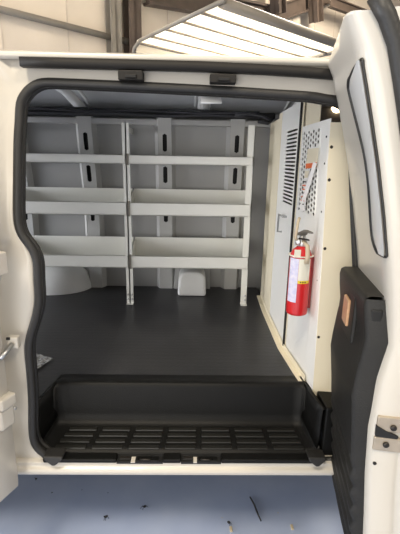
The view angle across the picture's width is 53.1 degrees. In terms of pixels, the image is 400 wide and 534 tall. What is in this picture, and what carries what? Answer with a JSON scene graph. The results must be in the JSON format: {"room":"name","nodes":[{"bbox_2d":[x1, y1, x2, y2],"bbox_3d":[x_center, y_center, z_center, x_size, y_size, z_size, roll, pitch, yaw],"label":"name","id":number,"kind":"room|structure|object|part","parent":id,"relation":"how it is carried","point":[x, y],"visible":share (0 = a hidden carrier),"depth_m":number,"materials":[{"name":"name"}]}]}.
{"room":"vehicle workshop","nodes":[
{"label":"vehicle workshop","id":0,"kind":"room"},
{"bbox_2d":[0,474,343,533],"bbox_3d":[1.877,0.135,6.273,32.000,0.200,36.000,1,15,-1],"label":"floor","id":1,"kind":"structure","parent":0,"point":[77,504],"depth_m":1.92,"materials":[{"name":"paint"}]},
{"bbox_2d":[104,0,121,52],"bbox_3d":[-1.742,-4.455,8.128,0.240,7.600,0.220,-13,20,-42],"label":"steel column","id":2,"kind":"structure","parent":1,"relation":"on","point":[113,21],"depth_m":7.98,"materials":[{"name":"grey metal"}]},
{"bbox_2d":[123,0,141,52],"bbox_3d":[-1.410,-4.531,8.438,0.300,7.600,0.220,-13,20,-42],"label":"steel column","id":3,"kind":"structure","parent":1,"relation":"on","point":[132,23],"depth_m":8.24,"materials":[{"name":"metal"}]},
{"bbox_2d":[0,0,399,533],"bbox_3d":[-0.160,0.088,1.859,5.075,2.075,2.255,1,15,-1],"label":"cargo van","id":4,"kind":"object","parent":1,"relation":"on","point":[185,378],"visible":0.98,"depth_m":1.55,"materials":[{"name":"white paint"}]},
{"bbox_3d":[-0.810,0.152,1.025,0.198,1.445,0.600,7,16,22],"label":"door","id":5,"kind":"part","parent":4,"relation":"part of","materials":[{"name":"white paint"}]},
{"bbox_2d":[36,354,52,368],"bbox_3d":[-0.719,0.419,1.803,0.106,0.009,0.246,-6,16,-24],"label":"plastic wrapper","id":6,"kind":"object","parent":4,"relation":"on","point":[41,360],"visible":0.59,"depth_m":1.81,"materials":[{"name":"grey plastic"}]},
{"bbox_2d":[26,123,133,304],"bbox_3d":[-0.811,-0.335,2.547,0.744,1.092,0.320,1,15,-1],"label":"shelf unit","id":7,"kind":"object","parent":4,"relation":"on","point":[58,251],"visible":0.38,"depth_m":2.48,"materials":[{"name":"silver metal"}]},
{"bbox_2d":[26,153,124,163],"bbox_3d":[-0.805,-0.666,2.446,0.736,0.054,0.266,1,15,-1],"label":"tray","id":8,"kind":"object","parent":7,"relation":"on","point":[30,157],"depth_m":2.32,"materials":[{"name":"grey metal"}]},
{"bbox_2d":[26,187,132,214],"bbox_3d":[-0.811,-0.415,2.511,0.739,0.147,0.269,1,15,-1],"label":"tray","id":9,"kind":"object","parent":7,"relation":"on","point":[39,200],"depth_m":2.61,"materials":[{"name":"grey metal"}]},
{"bbox_2d":[32,235,133,267],"bbox_3d":[-0.817,-0.101,2.594,0.739,0.152,0.269,1,15,-1],"label":"tray","id":10,"kind":"object","parent":7,"relation":"on","point":[58,251],"depth_m":2.71,"materials":[{"name":"grey metal"}]},
{"bbox_3d":[-1.086,-0.960,2.457,3.100,0.055,0.105,1,15,-1],"label":"cable rail","id":11,"kind":"part","parent":4,"relation":"part of","materials":[{"name":"black plastic"}]},
{"bbox_3d":[-0.465,0.741,1.572,4.350,0.063,0.165,1,15,-1],"label":"rocker sill","id":12,"kind":"part","parent":4,"relation":"part of","materials":[{"name":"white paint"}]},
{"bbox_3d":[0.598,-0.577,1.228,2.272,0.073,0.026,1,15,-1],"label":"drip rail","id":13,"kind":"part","parent":4,"relation":"part of","materials":[{"name":"black"}]},
{"bbox_2d":[125,123,254,305],"bbox_3d":[-0.066,-0.325,2.561,0.744,1.092,0.320,1,15,-1],"label":"shelf unit","id":14,"kind":"object","parent":4,"relation":"on","point":[146,252],"visible":1,"depth_m":2.49,"materials":[{"name":"silver metal"}]},
{"bbox_2d":[129,237,247,268],"bbox_3d":[-0.071,-0.091,2.608,0.739,0.152,0.269,1,15,-1],"label":"tray","id":15,"kind":"object","parent":14,"relation":"on","point":[146,252],"depth_m":2.72,"materials":[{"name":"grey metal"}]},
{"bbox_2d":[127,189,250,216],"bbox_3d":[-0.065,-0.405,2.525,0.739,0.147,0.269,1,15,-1],"label":"tray","id":16,"kind":"object","parent":14,"relation":"on","point":[142,202],"depth_m":2.42,"materials":[{"name":"grey metal"}]},
{"bbox_2d":[126,154,252,165],"bbox_3d":[-0.061,-0.655,2.459,0.739,0.064,0.269,1,15,-1],"label":"tray","id":17,"kind":"object","parent":14,"relation":"on","point":[130,159],"depth_m":2.33,"materials":[{"name":"grey metal"}]},
{"bbox_2d":[257,102,351,395],"bbox_3d":[0.431,-0.191,2.024,0.140,1.164,1.201,-1,15,-7],"label":"wall","id":18,"kind":"structure","parent":4,"relation":"attached to","point":[304,342],"depth_m":1.61,"materials":[{"name":"white metal"}]},
{"bbox_3d":[0.410,-0.214,2.011,0.026,0.100,0.105,1,15,-1],"label":"handle","id":19,"kind":"part","parent":18,"relation":"part of","materials":[{"name":"silver metal"}]},
{"bbox_3d":[0.422,-0.222,2.062,0.006,1.124,0.473,1,15,-1],"label":"door","id":20,"kind":"part","parent":18,"relation":"part of","materials":[{"name":"white metal"}]},
{"bbox_2d":[286,217,314,315],"bbox_3d":[0.390,-0.002,1.557,0.099,0.386,0.099,6,16,19],"label":"fire extinguisher","id":21,"kind":"object","parent":18,"relation":"attached to","point":[301,263],"visible":1,"depth_m":1.53,"materials":[{"name":"red metal"}]},
{"bbox_3d":[0.397,-0.127,1.493,0.029,0.027,0.067,-7,17,-28],"label":"squeeze lever","id":22,"kind":"part","parent":21,"relation":"part of","materials":[{"name":"grey metal"}]},
{"bbox_3d":[0.434,-0.121,1.728,0.016,1.141,0.210,1,15,-2],"label":"jamb panel","id":23,"kind":"part","parent":18,"relation":"part of","materials":[{"name":"white metal"}]},
{"bbox_2d":[299,148,318,211],"bbox_3d":[0.423,-0.336,1.566,0.014,0.245,0.173,1,15,-1],"label":"tag","id":24,"kind":"object","parent":18,"relation":"hanging from","point":[312,154],"visible":1,"depth_m":1.56,"materials":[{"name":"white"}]},
{"bbox_3d":[0.430,-0.046,1.648,0.035,1.035,0.351,-1,15,-6],"label":"fixed panel","id":25,"kind":"part","parent":18,"relation":"part of","materials":[{"name":"white metal"}]},
{"bbox_3d":[1.139,-0.338,2.629,1.130,1.350,0.020,1,15,-1],"label":"cab trim","id":26,"kind":"part","parent":4,"relation":"part of","materials":[{"name":"grey metal"}]},
{"bbox_2d":[331,107,338,112],"bbox_3d":[0.837,-0.975,2.433,0.070,0.070,0.020,1,15,-1],"label":"lamp","id":27,"kind":"object","parent":4,"relation":"attached to","point":[333,110],"depth_m":2.43,"materials":[{"name":"beige"}]},
{"bbox_3d":[0.453,0.132,1.227,0.018,0.083,0.065,3,15,8],"label":"handle lever","id":28,"kind":"part","parent":4,"relation":"part of","materials":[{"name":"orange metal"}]},
{"bbox_3d":[0.490,0.449,1.282,0.110,0.845,0.338,3,15,7],"label":"trim","id":29,"kind":"part","parent":4,"relation":"part of","materials":[{"name":"plastic"}]},
{"bbox_3d":[0.492,0.143,1.185,0.334,1.496,0.378,3,15,8],"label":"door","id":30,"kind":"part","parent":4,"relation":"part of","materials":[{"name":"white paint"}]},
{"bbox_3d":[0.410,-0.258,1.000,0.113,0.441,0.145,3,15,8],"label":"panel","id":31,"kind":"part","parent":4,"relation":"part of","materials":[{"name":"grey plastic"}]},
{"bbox_2d":[132,0,336,57],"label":"ceiling light","id":32,"kind":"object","parent":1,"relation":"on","point":[221,27],"depth_m":5.88,"materials":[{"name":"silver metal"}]},
{"bbox_3d":[0.029,-3.492,7.223,2.758,0.562,0.110,-11,19,-39],"label":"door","id":33,"kind":"part","parent":32,"relation":"part of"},
{"bbox_3d":[0.226,-3.687,6.898,2.787,0.012,0.516,-11,19,-39],"label":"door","id":34,"kind":"part","parent":32,"relation":"part of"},
{"bbox_3d":[0.534,-3.573,6.489,2.787,0.012,0.516,-11,19,-39],"label":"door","id":35,"kind":"part","parent":32,"relation":"part of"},
{"bbox_3d":[0.843,-3.460,6.079,2.787,0.012,0.516,-11,19,-39],"label":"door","id":36,"kind":"part","parent":32,"relation":"part of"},
{"bbox_3d":[1.151,-3.346,5.670,2.787,0.012,0.516,-11,19,-39],"label":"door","id":37,"kind":"part","parent":32,"relation":"part of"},
{"bbox_2d":[249,497,260,520],"bbox_3d":[0.265,1.149,1.905,0.010,0.010,0.140,-3,15,-14],"label":"twig","id":38,"kind":"object","parent":1,"relation":"on","point":[249,497],"visible":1,"depth_m":1.91,"materials":[{"name":"black wood"}]},
{"bbox_2d":[0,0,369,57],"bbox_3d":[1.913,-5.373,11.852,28.993,7.600,0.162,-13,20,-42],"label":"wall","id":39,"kind":"structure","parent":0,"point":[19,34],"depth_m":7.65,"materials":[{"name":"paint"}]},
{"bbox_2d":[0,5,128,44],"bbox_3d":[-3.214,-4.332,6.792,6.283,0.130,0.120,-13,20,-42],"label":"pipe","id":40,"kind":"object","parent":39,"relation":"attached to","point":[3,10],"visible":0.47,"depth_m":7.29,"materials":[{"name":"grey metal"}]},
{"bbox_2d":[391,0,399,5],"bbox_3d":[5.096,-8.240,7.747,28.993,0.150,9.148,-13,20,-42],"label":"ceiling","id":41,"kind":"structure","parent":0,"point":[395,2],"depth_m":15.30,"materials":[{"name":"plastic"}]},
{"bbox_2d":[267,0,329,18],"bbox_3d":[3.504,-8.134,12.204,4.581,2.234,0.250,-13,20,-42],"label":"roof beam","id":42,"kind":"structure","parent":41,"relation":"attached to","point":[294,7],"depth_m":11.59,"materials":[{"name":"brown wood"}]},
{"bbox_2d":[143,0,269,13],"bbox_3d":[0.364,-6.313,9.651,4.196,0.974,0.250,-13,20,-42],"label":"roof beam","id":43,"kind":"structure","parent":42,"relation":"attached to","point":[184,6],"depth_m":9.06,"materials":[{"name":"brown wood"}]},
{"bbox_2d":[269,0,286,14],"bbox_3d":[2.085,-7.161,10.700,0.491,0.724,0.300,-13,20,-42],"label":"roof beam","id":44,"kind":"structure","parent":42,"relation":"attached to","point":[277,7],"depth_m":10.73,"materials":[{"name":"brown wood"}]},
{"bbox_2d":[308,0,323,23],"bbox_3d":[3.430,-7.775,11.871,0.576,0.955,0.300,-13,20,-42],"label":"roof beam","id":45,"kind":"structure","parent":42,"relation":"attached to","point":[315,13],"depth_m":11.88,"materials":[{"name":"brown wood"}]},
{"bbox_3d":[5.071,-7.871,12.907,0.534,0.716,0.518,1,15,-1],"label":"roof beam","id":46,"kind":"structure","parent":0,"visible":0},
{"bbox_2d":[328,0,366,13],"bbox_3d":[4.923,-8.298,12.927,2.794,0.501,0.160,-13,20,-42],"label":"roof beam","id":47,"kind":"structure","parent":46,"relation":"attached to","point":[342,6],"depth_m":12.49,"materials":[{"name":"brown wood"}]}
]}

